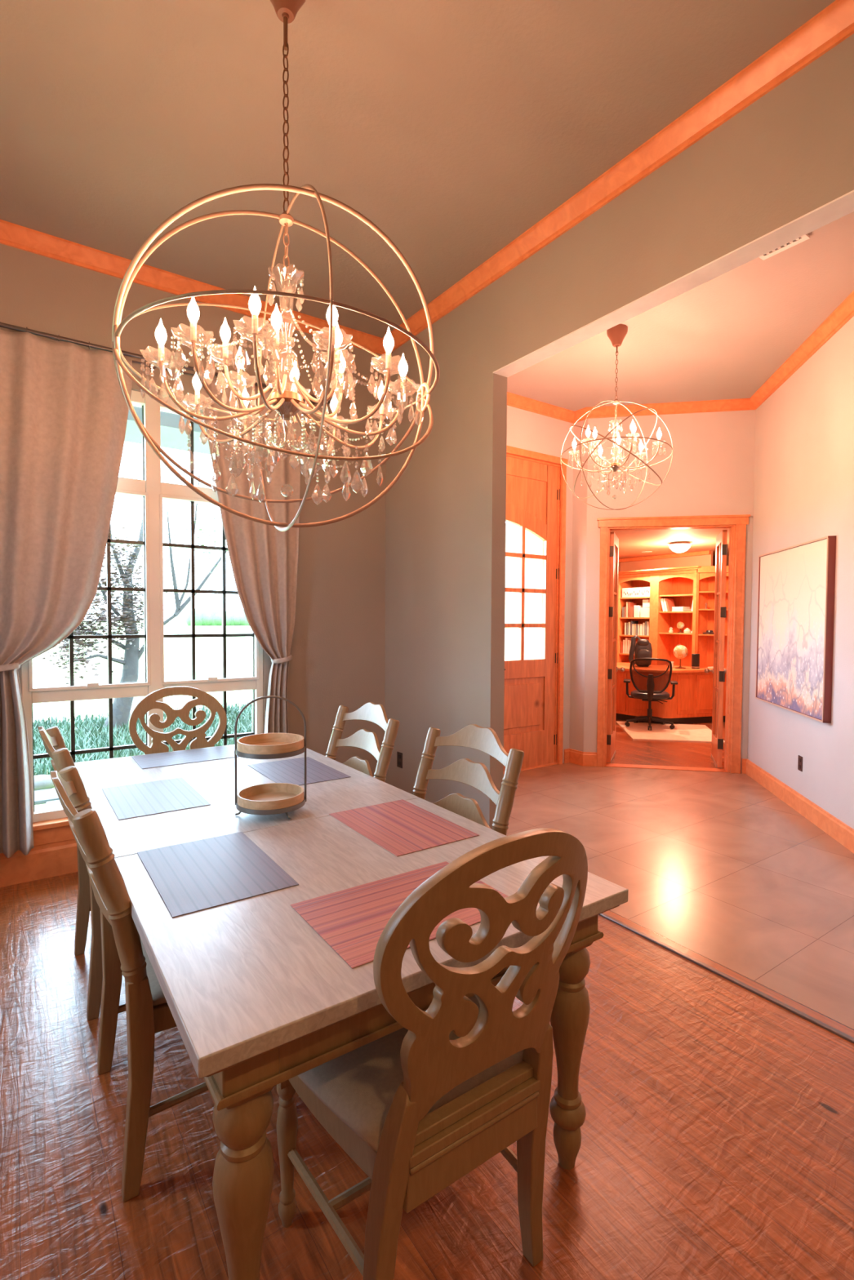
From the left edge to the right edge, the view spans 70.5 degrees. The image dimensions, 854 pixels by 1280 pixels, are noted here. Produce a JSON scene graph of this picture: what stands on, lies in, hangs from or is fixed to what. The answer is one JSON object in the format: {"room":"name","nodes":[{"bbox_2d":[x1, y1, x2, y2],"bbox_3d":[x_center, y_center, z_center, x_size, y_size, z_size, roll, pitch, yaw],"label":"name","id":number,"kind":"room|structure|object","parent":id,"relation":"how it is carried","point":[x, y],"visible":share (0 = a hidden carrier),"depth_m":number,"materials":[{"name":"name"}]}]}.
{"room":"dining room","nodes":[
{"label":"dining room","id":0,"kind":"room"},
{"bbox_2d":[0,243,386,777],"bbox_3d":[-1.749,-0.440,3.725,3.380,3.540,0.140,-1,2,-35],"label":"wall","id":1,"kind":"structure","parent":0,"point":[338,649],"depth_m":4.29,"materials":[{"name":"paint"}]},
{"bbox_2d":[0,839,77,887],"bbox_3d":[-0.062,1.349,0.618,2.360,0.200,7.000,-1,2,-35],"label":"baseboard","id":2,"kind":"structure","parent":1,"relation":"attached to","point":[60,858],"depth_m":3.38,"materials":[{"name":"brown wood"}]},
{"bbox_2d":[32,817,75,846],"bbox_3d":[-1.671,1.080,3.744,1.430,0.122,0.095,-1,2,-35],"label":"window sill","id":3,"kind":"structure","parent":1,"relation":"attached to","point":[56,830],"depth_m":3.41,"materials":[{"name":"brown wood"}]},
{"bbox_2d":[21,390,262,822],"bbox_3d":[-1.700,-0.240,3.749,1.370,2.520,0.130,-1,2,-35],"label":"window","id":4,"kind":"structure","parent":1,"relation":"in","point":[153,491],"depth_m":3.71,"materials":[{"name":"paint"}]},
{"bbox_2d":[124,406,210,454],"bbox_3d":[-2.038,-1.569,4.218,3.300,0.240,0.550,-1,2,-35],"label":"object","id":5,"kind":"structure","parent":4,"relation":"in","point":[171,437],"depth_m":4.25,"materials":[{"name":"white"}]},
{"bbox_2d":[0,322,332,404],"bbox_3d":[-1.651,-1.652,3.586,2.348,0.055,0.122,-1,2,-35],"label":"curtain rod","id":6,"kind":"object","parent":1,"relation":"attached to","point":[2,324],"visible":0.3,"depth_m":3.41,"materials":[{"name":"grey metal"}]},
{"bbox_2d":[0,326,132,857],"bbox_3d":[-2.055,-0.259,3.271,0.872,2.808,0.135,-1,2,-32],"label":"curtain","id":7,"kind":"object","parent":6,"relation":"hanging from","point":[64,407],"visible":0.99,"depth_m":3.25,"materials":[{"name":"fabric"}]},
{"bbox_2d":[200,372,302,733],"bbox_3d":[-1.129,-0.276,3.922,0.674,2.804,0.138,-1,2,-35],"label":"curtain","id":8,"kind":"object","parent":6,"relation":"hanging from","point":[264,558],"visible":0.56,"depth_m":3.95,"materials":[{"name":"fabric"}]},
{"bbox_2d":[0,0,853,411],"bbox_3d":[1.700,-2.181,1.947,6.880,0.100,7.400,-1,2,-35],"label":"ceiling","id":9,"kind":"structure","parent":0,"point":[455,127],"depth_m":2.62,"materials":[{"name":"paint"}]},
{"bbox_2d":[111,0,439,531],"bbox_3d":[-0.463,-1.254,1.986,1.013,1.777,1.013,0,2,-13],"label":"orb chandelier","id":10,"kind":"object","parent":9,"relation":"hanging from","point":[286,404],"visible":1,"depth_m":1.87,"materials":[{"name":"metal"}]},
{"bbox_2d":[560,324,672,510],"bbox_3d":[1.351,-1.576,4.322,0.768,1.279,0.767,1,2,12],"label":"orb chandelier","id":11,"kind":"object","parent":9,"relation":"hanging from","point":[616,334],"visible":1,"depth_m":4.29,"materials":[{"name":"metal"}]},
{"bbox_2d":[759,234,809,260],"bbox_3d":[1.919,-2.171,3.300,0.180,0.012,0.245,-1,2,-35],"label":"ceiling vent","id":12,"kind":"object","parent":9,"relation":"in","point":[801,239],"visible":0.33,"depth_m":3.33,"materials":[{"name":"white metal"}]},
{"bbox_2d":[0,871,853,1279],"bbox_3d":[0.324,1.501,0.891,3.300,0.120,7.000,-1,2,-35],"label":"floor","id":13,"kind":"structure","parent":0,"point":[717,1131],"depth_m":1.65,"materials":[{"name":"brown wood"}]},
{"bbox_2d":[37,726,102,1020],"bbox_3d":[-1.220,0.855,2.517,0.657,1.043,0.572,-1,2,-35],"label":"chair","id":14,"kind":"object","parent":13,"relation":"on","point":[52,739],"visible":0.35,"depth_m":2.21,"materials":[{"name":"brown wood"}]},
{"bbox_2d":[49,765,208,1202],"bbox_3d":[-0.748,0.881,1.835,0.657,1.043,0.572,-1,2,-35],"label":"chair","id":15,"kind":"object","parent":13,"relation":"on","point":[148,1011],"visible":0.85,"depth_m":1.53,"materials":[{"name":"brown wood"}]},
{"bbox_2d":[139,936,167,1006],"bbox_3d":[-0.673,0.926,1.889,0.475,0.059,0.524,-1,2,-35],"label":"seat cushion","id":16,"kind":"object","parent":15,"relation":"on","point":[158,997],"depth_m":1.60,"materials":[{"name":"fabric"}]},
{"bbox_2d":[128,686,226,754],"bbox_3d":[-1.245,0.813,3.181,0.524,1.078,0.659,-1,2,-35],"label":"chair","id":17,"kind":"object","parent":13,"relation":"on","point":[148,703],"visible":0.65,"depth_m":3.39,"materials":[{"name":"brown wood"}]},
{"bbox_2d":[74,744,628,1279],"bbox_3d":[-0.598,1.006,2.265,1.087,0.765,2.382,-1,2,-35],"label":"dining table","id":18,"kind":"object","parent":13,"relation":"on","point":[257,1000],"visible":0.65,"depth_m":1.36,"materials":[{"name":"brown wood"}]},
{"bbox_2d":[102,777,210,820],"bbox_3d":[-1.075,0.615,2.377,0.312,0.002,0.465,-1,2,-35],"label":"placemat","id":19,"kind":"object","parent":18,"relation":"on","point":[147,798],"visible":1,"depth_m":2.34,"materials":[{"name":"fabric"}]},
{"bbox_2d":[131,746,238,768],"bbox_3d":[-1.216,0.590,3.063,0.470,0.002,0.300,-1,2,-35],"label":"placemat","id":20,"kind":"object","parent":18,"relation":"on","point":[169,758],"visible":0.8,"depth_m":3.04,"materials":[{"name":"fabric"}]},
{"bbox_2d":[137,831,298,917],"bbox_3d":[-0.603,0.641,1.702,0.315,0.002,0.475,-1,2,-35],"label":"placemat","id":21,"kind":"object","parent":18,"relation":"on","point":[191,877],"visible":1,"depth_m":1.66,"materials":[{"name":"fabric"}]},
{"bbox_2d":[234,695,306,820],"bbox_3d":[-0.564,0.413,2.181,0.243,0.426,0.244,-1,2,-35],"label":"tiered tray","id":22,"kind":"object","parent":18,"relation":"on","point":[269,798],"visible":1,"depth_m":2.16,"materials":[{"name":"brown wood"}]},
{"bbox_2d":[235,733,305,759],"bbox_3d":[-0.564,0.380,2.180,0.243,0.046,0.243,-1,2,-35],"label":"tray","id":23,"kind":"object","parent":22,"relation":"on","point":[264,745],"depth_m":2.12,"materials":[{"name":"brown wood"}]},
{"bbox_2d":[248,756,351,785],"bbox_3d":[-0.598,0.603,2.786,0.310,0.002,0.465,-1,2,-35],"label":"placemat","id":24,"kind":"object","parent":18,"relation":"on","point":[288,771],"visible":0.8,"depth_m":2.77,"materials":[{"name":"fabric"}]},
{"bbox_2d":[290,861,507,968],"bbox_3d":[-0.048,0.652,1.483,0.475,0.002,0.325,-1,2,-35],"label":"placemat","id":25,"kind":"object","parent":18,"relation":"on","point":[352,921],"visible":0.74,"depth_m":1.44,"materials":[{"name":"red fabric"}]},
{"bbox_2d":[328,799,479,856],"bbox_3d":[-0.091,0.631,2.070,0.315,0.002,0.465,-1,2,-35],"label":"placemat","id":26,"kind":"object","parent":18,"relation":"on","point":[400,827],"visible":1,"depth_m":2.04,"materials":[{"name":"red fabric"}]},
{"bbox_2d":[325,702,399,782],"bbox_3d":[-0.526,0.845,2.888,0.657,1.043,0.572,-1,2,-35],"label":"chair","id":27,"kind":"object","parent":13,"relation":"on","point":[363,739],"visible":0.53,"depth_m":3.01,"materials":[{"name":"grey wood"}]},
{"bbox_2d":[275,827,587,1279],"bbox_3d":[-0.011,0.883,1.376,0.524,1.078,0.659,-1,2,-35],"label":"chair","id":28,"kind":"object","parent":13,"relation":"on","point":[418,1107],"visible":1,"depth_m":1.16,"materials":[{"name":"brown wood"}]},
{"bbox_2d":[297,995,523,1151],"bbox_3d":[-0.057,0.939,1.443,0.524,0.057,0.500,-1,2,-35],"label":"seat cushion","id":29,"kind":"object","parent":28,"relation":"on","point":[359,1086],"depth_m":1.26,"materials":[{"name":"fabric"}]},
{"bbox_2d":[413,724,524,835],"bbox_3d":[-0.048,0.870,2.252,0.657,1.043,0.572,-1,2,-35],"label":"chair","id":30,"kind":"object","parent":13,"relation":"on","point":[476,775],"visible":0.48,"depth_m":2.37,"materials":[{"name":"grey wood"}]},
{"bbox_2d":[506,405,573,763],"bbox_3d":[0.535,-0.494,5.617,2.310,3.540,0.150,-1,2,-35],"label":"wall","id":31,"kind":"structure","parent":0,"point":[526,429],"depth_m":6.04,"materials":[{"name":"paint"}]},
{"bbox_2d":[503,445,568,773],"bbox_3d":[0.525,-0.256,5.603,2.010,3.085,0.197,-1,2,-35],"label":"door","id":32,"kind":"structure","parent":31,"relation":"in","point":[536,486],"depth_m":5.97,"materials":[{"name":"brown wood"}]},
{"bbox_2d":[504,418,587,751],"bbox_3d":[0.880,-0.546,7.138,0.110,3.540,2.640,-1,2,-35],"label":"wall","id":33,"kind":"structure","parent":0,"point":[576,680],"depth_m":6.18,"materials":[{"name":"paint"}]},
{"bbox_2d":[564,748,596,766],"bbox_3d":[1.561,1.194,6.120,0.341,0.140,0.082,2,2,36],"label":"baseboard","id":34,"kind":"structure","parent":33,"relation":"attached to","point":[572,756],"depth_m":6.10,"materials":[{"name":"brown wood"}]},
{"bbox_2d":[505,522,729,559],"bbox_3d":[3.082,-1.344,7.976,4.610,0.100,3.720,-1,2,-35],"label":"ceiling","id":35,"kind":"structure","parent":0,"point":[633,543],"depth_m":7.79,"materials":[{"name":"paint"}]},
{"bbox_2d":[618,550,711,562],"bbox_3d":[3.712,-1.317,9.571,0.060,0.060,1.620,-1,2,-35],"label":"crown molding","id":36,"kind":"structure","parent":35,"relation":"attached to","point":[707,552],"depth_m":9.46,"materials":[{"name":"brown wood"}]},
{"bbox_2d":[668,541,691,552],"bbox_3d":[3.359,-1.227,8.027,0.284,0.135,0.284,-1,2,-35],"label":"ceiling lamp","id":37,"kind":"object","parent":35,"relation":"attached to","point":[679,546],"visible":1,"depth_m":7.93,"materials":[{"name":"white glass"}]},
{"bbox_2d":[384,33,853,829],"bbox_3d":[1.647,-0.358,1.889,0.110,3.540,7.250,-1,2,-35],"label":"wall","id":38,"kind":"structure","parent":0,"point":[788,153],"depth_m":3.62,"materials":[{"name":"paint"}]},
{"bbox_2d":[396,751,402,768],"bbox_3d":[-0.204,0.892,4.492,0.009,0.114,0.070,-1,2,-35],"label":"wall outlet","id":39,"kind":"object","parent":38,"relation":"attached to","point":[399,755],"visible":1,"depth_m":4.49,"materials":[{"name":"black plastic"}]},
{"bbox_2d":[0,0,853,355],"bbox_3d":[0.334,-2.054,0.761,3.280,0.085,7.000,-1,2,-35],"label":"crown molding","id":40,"kind":"structure","parent":38,"relation":"attached to","point":[834,24],"depth_m":3.02,"materials":[{"name":"brown wood"}]},
{"bbox_2d":[493,190,853,377],"bbox_3d":[1.479,-1.524,2.100,0.114,0.006,3.662,-1,2,-35],"label":"trim","id":41,"kind":"structure","parent":38,"relation":"attached to","point":[842,206],"depth_m":2.56,"materials":[{"name":"white paint"}]},
{"bbox_2d":[598,910,853,1043],"bbox_3d":[1.718,1.463,1.856,0.058,0.104,7.000,-1,2,-35],"label":"trim","id":42,"kind":"structure","parent":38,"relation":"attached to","point":[839,1026],"depth_m":2.48,"materials":[{"name":"brown wood"}]},
{"bbox_2d":[583,409,755,773],"bbox_3d":[2.347,-0.496,5.946,1.530,3.540,0.120,1,2,10],"label":"wall","id":43,"kind":"structure","parent":0,"point":[711,472],"depth_m":5.83,"materials":[{"name":"paint"}]},
{"bbox_2d":[605,763,727,772],"bbox_3d":[2.361,1.269,6.008,1.165,0.006,0.130,1,2,10],"label":"threshold","id":44,"kind":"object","parent":43,"relation":"attached to","point":[613,765],"depth_m":5.99,"materials":[{"name":"brown wood"}]},
{"bbox_2d":[596,514,750,773],"bbox_3d":[2.436,0.030,6.224,1.417,2.472,0.736,1,2,10],"label":"door","id":45,"kind":"structure","parent":43,"relation":"in","point":[609,541],"depth_m":5.94,"materials":[{"name":"brown wood"}]},
{"bbox_2d":[506,719,853,1029],"bbox_3d":[3.813,1.377,4.949,6.940,0.120,9.700,-1,2,-35],"label":"floor","id":46,"kind":"structure","parent":0,"point":[717,865],"depth_m":3.71,"materials":[{"name":"tile"}]},
{"bbox_2d":[616,721,724,742],"bbox_3d":[3.149,1.203,7.927,1.184,0.012,1.282,1,2,13],"label":"rug","id":47,"kind":"object","parent":46,"relation":"on","point":[636,731],"visible":0.79,"depth_m":7.84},
{"bbox_2d":[623,657,677,730],"bbox_3d":[3.046,0.705,8.253,0.653,0.957,0.684,-1,2,-35],"label":"mesh office chair","id":48,"kind":"object","parent":47,"relation":"on","point":[650,677],"visible":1,"depth_m":8.03,"materials":[{"name":"black plastic"}]},
{"bbox_2d":[615,661,726,724],"bbox_3d":[3.438,0.779,9.169,1.535,0.775,2.102,-1,2,-35],"label":"desk","id":49,"kind":"object","parent":46,"relation":"on","point":[691,702],"visible":0.33,"depth_m":8.54,"materials":[{"name":"brown wood"}]},
{"bbox_2d":[617,661,726,673],"bbox_3d":[3.439,0.412,9.156,1.535,0.040,2.102,-1,2,-35],"label":"countertop","id":50,"kind":"structure","parent":49,"relation":"on","point":[626,665],"depth_m":8.63,"materials":[{"name":"brown wood"}]},
{"bbox_2d":[628,634,652,662],"bbox_3d":[3.176,0.159,8.990,0.333,0.473,0.205,1,2,18],"label":"backpack","id":51,"kind":"object","parent":50,"relation":"on","point":[642,648],"visible":0.78,"depth_m":8.92,"materials":[{"name":"black leather"}]},
{"bbox_2d":[617,550,728,667],"bbox_3d":[3.822,-0.477,9.381,0.738,1.725,2.110,-1,2,-35],"label":"bookcase","id":52,"kind":"object","parent":50,"relation":"on","point":[683,580],"visible":0.66,"depth_m":9.28,"materials":[{"name":"brown wood"}]},
{"bbox_2d":[622,640,625,653],"bbox_3d":[3.279,0.105,9.893,0.170,0.220,0.040,-1,2,-35],"label":"book","id":53,"kind":"object","parent":52,"relation":"on","point":[624,641],"visible":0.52,"depth_m":9.84,"materials":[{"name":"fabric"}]},
{"bbox_2d":[623,606,626,617],"bbox_3d":[3.286,-0.454,9.867,0.170,0.170,0.035,-1,2,-35],"label":"book","id":54,"kind":"object","parent":52,"relation":"on","point":[624,607],"visible":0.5,"depth_m":9.82,"materials":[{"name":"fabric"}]},
{"bbox_2d":[624,622,626,635],"bbox_3d":[3.294,-0.184,9.864,0.170,0.200,0.035,-1,2,-35],"label":"book","id":55,"kind":"object","parent":52,"relation":"on","point":[624,623],"visible":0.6,"depth_m":9.81,"materials":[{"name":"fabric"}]},
{"bbox_2d":[626,622,628,635],"bbox_3d":[3.315,-0.183,9.834,0.170,0.200,0.030,-1,2,-35],"label":"book","id":56,"kind":"object","parent":52,"relation":"on","point":[627,624],"visible":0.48,"depth_m":9.78,"materials":[{"name":"paper"}]},
{"bbox_2d":[625,637,631,653],"bbox_3d":[3.304,0.092,9.856,0.170,0.250,0.040,-1,2,-35],"label":"book","id":57,"kind":"object","parent":52,"relation":"on","point":[627,638],"visible":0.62,"depth_m":9.81,"materials":[{"name":"paper"}]},
{"bbox_2d":[626,601,631,617],"bbox_3d":[3.310,-0.493,9.832,0.170,0.250,0.040,-1,2,-35],"label":"book","id":58,"kind":"object","parent":52,"relation":"on","point":[627,602],"visible":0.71,"depth_m":9.78,"materials":[{"name":"paper"}]},
{"bbox_2d":[626,640,631,653],"bbox_3d":[3.328,0.108,9.823,0.170,0.220,0.035,-1,2,-35],"label":"book","id":59,"kind":"object","parent":52,"relation":"on","point":[628,641],"visible":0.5,"depth_m":9.77,"materials":[{"name":"paper"}]},
{"bbox_2d":[627,622,630,635],"bbox_3d":[3.337,-0.186,9.801,0.170,0.210,0.040,-1,2,-35],"label":"book","id":60,"kind":"object","parent":52,"relation":"on","point":[628,629],"visible":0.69,"depth_m":9.76,"materials":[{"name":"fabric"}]},
{"bbox_2d":[630,606,633,617],"bbox_3d":[3.353,-0.450,9.771,0.170,0.170,0.035,-1,2,-35],"label":"book","id":61,"kind":"object","parent":52,"relation":"on","point":[631,607],"visible":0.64,"depth_m":9.72,"materials":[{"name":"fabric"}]},
{"bbox_2d":[627,602,636,617],"bbox_3d":[3.332,-0.486,9.800,0.170,0.240,0.030,-1,2,-35],"label":"book","id":62,"kind":"object","parent":52,"relation":"on","point":[630,604],"visible":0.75,"depth_m":9.75,"materials":[{"name":"paper"}]},
{"bbox_2d":[631,623,634,635],"bbox_3d":[3.377,-0.169,9.744,0.170,0.180,0.040,-1,2,-35],"label":"book","id":63,"kind":"object","parent":52,"relation":"on","point":[633,624],"visible":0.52,"depth_m":9.69,"materials":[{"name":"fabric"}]},
{"bbox_2d":[630,620,638,635],"bbox_3d":[3.357,-0.195,9.772,0.170,0.230,0.022,-1,2,-35],"label":"book","id":64,"kind":"object","parent":52,"relation":"on","point":[631,621],"visible":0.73,"depth_m":9.73,"materials":[{"name":"paper"}]},
{"bbox_2d":[622,586,649,597],"bbox_3d":[3.439,-0.760,9.701,0.278,0.155,0.530,-1,2,-35],"label":"storage box","id":65,"kind":"object","parent":52,"relation":"on","point":[642,591],"visible":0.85,"depth_m":9.62,"materials":[{"name":"white paper"}]},
{"bbox_2d":[633,605,642,617],"bbox_3d":[3.415,-0.457,9.690,0.180,0.190,0.100,-1,2,-35],"label":"box","id":66,"kind":"object","parent":52,"relation":"on","point":[636,608],"visible":0.58,"depth_m":9.63,"materials":[{"name":"cardboard"}]},
{"bbox_2d":[637,623,639,635],"bbox_3d":[3.438,-0.166,9.656,0.170,0.180,0.030,-1,2,-35],"label":"book","id":67,"kind":"object","parent":52,"relation":"on","point":[638,624],"visible":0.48,"depth_m":9.61,"materials":[{"name":"paper"}]},
{"bbox_2d":[639,623,642,635],"bbox_3d":[3.463,-0.164,9.620,0.170,0.180,0.050,-1,2,-35],"label":"book","id":68,"kind":"object","parent":52,"relation":"on","point":[641,624],"visible":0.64,"depth_m":9.57,"materials":[{"name":"paper"}]},
{"bbox_2d":[642,622,644,635],"bbox_3d":[3.489,-0.173,9.582,0.170,0.200,0.035,-1,2,-35],"label":"book","id":69,"kind":"object","parent":52,"relation":"on","point":[643,624],"visible":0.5,"depth_m":9.53,"materials":[{"name":"paper"}]},
{"bbox_2d":[640,607,649,617],"bbox_3d":[3.509,-0.434,9.555,0.180,0.155,0.190,-1,2,-35],"label":"box","id":70,"kind":"object","parent":52,"relation":"on","point":[644,611],"visible":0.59,"depth_m":9.51,"materials":[{"name":"cardboard"}]},
{"bbox_2d":[642,599,649,607],"bbox_3d":[3.512,-0.574,9.528,0.160,0.124,0.150,-1,2,-35],"label":"box","id":71,"kind":"object","parent":70,"relation":"on","point":[646,603],"visible":0.62,"depth_m":9.49,"materials":[{"name":"paper"}]},
{"bbox_2d":[644,621,647,635],"bbox_3d":[3.511,-0.182,9.549,0.170,0.220,0.035,-1,2,-35],"label":"book","id":72,"kind":"object","parent":52,"relation":"on","point":[646,622],"visible":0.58,"depth_m":9.50,"materials":[{"name":"paper"}]},
{"bbox_2d":[646,621,648,635],"bbox_3d":[3.534,-0.180,9.517,0.170,0.220,0.035,-1,2,-35],"label":"book","id":73,"kind":"object","parent":52,"relation":"on","point":[647,624],"visible":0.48,"depth_m":9.47,"materials":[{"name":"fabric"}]},
{"bbox_2d":[660,598,665,611],"bbox_3d":[3.679,-0.536,9.298,0.170,0.202,0.083,-1,2,-35],"label":"book","id":74,"kind":"object","parent":52,"relation":"on","point":[661,599],"visible":0.43,"depth_m":9.25,"materials":[{"name":"paper"}]},
{"bbox_2d":[662,598,667,611],"bbox_3d":[3.704,-0.535,9.261,0.170,0.201,0.078,-1,2,-35],"label":"book","id":75,"kind":"object","parent":52,"relation":"on","point":[664,599],"visible":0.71,"depth_m":9.21,"materials":[{"name":"paper"}]},
{"bbox_2d":[665,598,675,611],"bbox_3d":[3.724,-0.532,9.232,0.170,0.198,0.083,-1,2,-35],"label":"book","id":76,"kind":"object","parent":52,"relation":"on","point":[669,602],"visible":0.79,"depth_m":9.20,"materials":[{"name":"paper"}]},
{"bbox_2d":[668,626,673,632],"bbox_3d":[3.732,-0.155,9.240,0.070,0.085,0.070,-1,2,-35],"label":"figurine","id":77,"kind":"object","parent":52,"relation":"on","point":[670,630],"visible":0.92,"depth_m":9.22,"materials":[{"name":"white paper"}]},
{"bbox_2d":[676,621,684,632],"bbox_3d":[3.837,-0.197,9.141,0.110,0.174,0.110,0,2,0],"label":"globe","id":78,"kind":"object","parent":52,"relation":"on","point":[680,625],"visible":0.98,"depth_m":9.11,"materials":[{"name":"brown metal"}]},
{"bbox_2d":[683,627,690,633],"bbox_3d":[3.886,-0.144,9.018,0.100,0.080,0.100,-1,2,-35],"label":"shell ornament","id":79,"kind":"object","parent":52,"relation":"on","point":[686,630],"visible":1,"depth_m":8.98,"materials":[{"name":"white ceramic"}]},
{"bbox_2d":[702,630,713,634],"bbox_3d":[4.138,-0.117,8.841,0.190,0.060,0.190,-1,2,-35],"label":"dish","id":80,"kind":"object","parent":52,"relation":"on","point":[708,632],"visible":0.88,"depth_m":8.80,"materials":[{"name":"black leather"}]},
{"bbox_3d":[3.825,-0.440,9.099,0.180,0.022,0.180,-1,2,-35],"label":"book","id":81,"kind":"object","parent":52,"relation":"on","visible":0},
{"bbox_2d":[671,608,689,609],"bbox_3d":[3.825,-0.464,9.098,0.180,0.022,0.180,-1,2,-35],"label":"book","id":82,"kind":"object","parent":81,"relation":"on","point":[672,608],"visible":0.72,"depth_m":9.04,"materials":[{"name":"paper"}]},
{"bbox_2d":[671,606,689,608],"bbox_3d":[3.825,-0.488,9.097,0.180,0.022,0.180,-1,2,-35],"label":"book","id":83,"kind":"object","parent":82,"relation":"on","point":[672,606],"visible":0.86,"depth_m":9.03,"materials":[{"name":"paper"}]},
{"bbox_2d":[673,644,688,668],"bbox_3d":[3.651,0.233,8.700,0.195,0.348,0.195,0,2,-1],"label":"globe","id":84,"kind":"object","parent":50,"relation":"on","point":[680,651],"visible":1,"depth_m":8.64,"materials":[{"name":"brown metal"}]},
{"bbox_2d":[691,653,699,668],"bbox_3d":[3.865,0.304,8.692,0.111,0.212,0.111,-1,2,-35],"label":"smart speaker","id":85,"kind":"object","parent":50,"relation":"on","point":[695,657],"visible":1,"depth_m":8.65},
{"bbox_2d":[712,555,728,565],"bbox_3d":[4.970,-0.082,9.334,0.100,2.500,3.720,-1,2,-35],"label":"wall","id":86,"kind":"structure","parent":0,"point":[727,556],"depth_m":9.54,"materials":[{"name":"paint"}]},
{"bbox_2d":[746,315,853,829],"bbox_3d":[2.876,-0.434,4.240,0.120,3.540,3.150,1,2,10],"label":"wall","id":87,"kind":"structure","parent":0,"point":[803,484],"depth_m":4.46,"materials":[{"name":"paint"}]},
{"bbox_2d":[506,290,853,423],"bbox_3d":[3.070,-2.111,2.808,3.330,0.085,7.250,-1,2,-35],"label":"crown molding","id":88,"kind":"structure","parent":87,"relation":"attached to","point":[844,312],"depth_m":5.66,"materials":[{"name":"brown wood"}]},
{"bbox_2d":[755,535,835,723],"bbox_3d":[2.885,-0.092,4.799,0.052,1.287,1.310,1,2,10],"label":"framed painting","id":89,"kind":"object","parent":87,"relation":"attached to","point":[796,587],"visible":1,"depth_m":4.62,"materials":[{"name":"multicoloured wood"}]},
{"bbox_2d":[741,758,853,853],"bbox_3d":[3.241,1.327,2.571,1.323,0.140,6.395,0,2,-15],"label":"baseboard","id":90,"kind":"structure","parent":87,"relation":"attached to","point":[836,828],"depth_m":4.54,"materials":[{"name":"brown wood"}]},
{"bbox_2d":[797,755,802,771],"bbox_3d":[2.867,0.948,4.641,0.009,0.114,0.070,1,2,10],"label":"wall outlet","id":91,"kind":"object","parent":87,"relation":"attached to","point":[800,757],"visible":1,"depth_m":4.63,"materials":[{"name":"black plastic"}]},
{"label":"outside","id":92,"kind":"structure","parent":0,"visible":0},
{"bbox_2d":[32,621,252,809],"bbox_3d":[-40.510,-1.669,93.592,280.000,0.300,320.000,-1,2,-35],"label":"lawn","id":93,"kind":"structure","parent":92,"point":[177,651],"depth_m":20.26,"materials":[{"name":"white"}]},
{"bbox_2d":[34,774,54,791],"bbox_3d":[-3.756,1.387,5.850,0.333,0.156,0.200,-1,2,-35],"label":"rock","id":94,"kind":"object","parent":93,"relation":"on","point":[41,781],"visible":0.48,"depth_m":5.80,"materials":[{"name":"stone"}]},
{"bbox_2d":[34,787,59,804],"bbox_3d":[-3.594,1.442,5.514,0.531,0.035,0.403,-1,2,-35],"label":"flagstone","id":95,"kind":"object","parent":93,"relation":"on","point":[42,796],"visible":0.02,"depth_m":5.51,"materials":[{"name":"white stone"}]},
{"bbox_2d":[44,800,61,808],"bbox_3d":[-3.107,1.452,5.284,0.437,0.035,0.417,-1,2,-35],"label":"flagstone","id":96,"kind":"object","parent":93,"relation":"on","point":[56,802],"visible":0.21,"depth_m":5.29,"materials":[{"name":"white stone"}]},
{"bbox_2d":[42,472,233,733],"bbox_3d":[-3.763,-0.503,8.720,3.436,3.906,1.456,-1,2,-25],"label":"tree","id":97,"kind":"object","parent":93,"relation":"on","point":[122,707],"visible":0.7,"depth_m":8.49,"materials":[{"name":"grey plant"}]},
{"bbox_2d":[33,699,252,775],"bbox_3d":[-3.924,1.247,8.168,7.432,0.234,3.881,-1,2,-35],"label":"ground cover","id":98,"kind":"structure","parent":93,"relation":"on","point":[91,730],"depth_m":8.06,"materials":[{"name":"green plant"}]},
{"bbox_2d":[185,608,248,626],"bbox_3d":[-43.609,-4.437,127.827,14.414,4.506,3.978,-1,2,-35],"label":"clipped hedge","id":99,"kind":"object","parent":93,"relation":"on","point":[213,617],"visible":0.7,"depth_m":125.64,"materials":[{"name":"green plant"}]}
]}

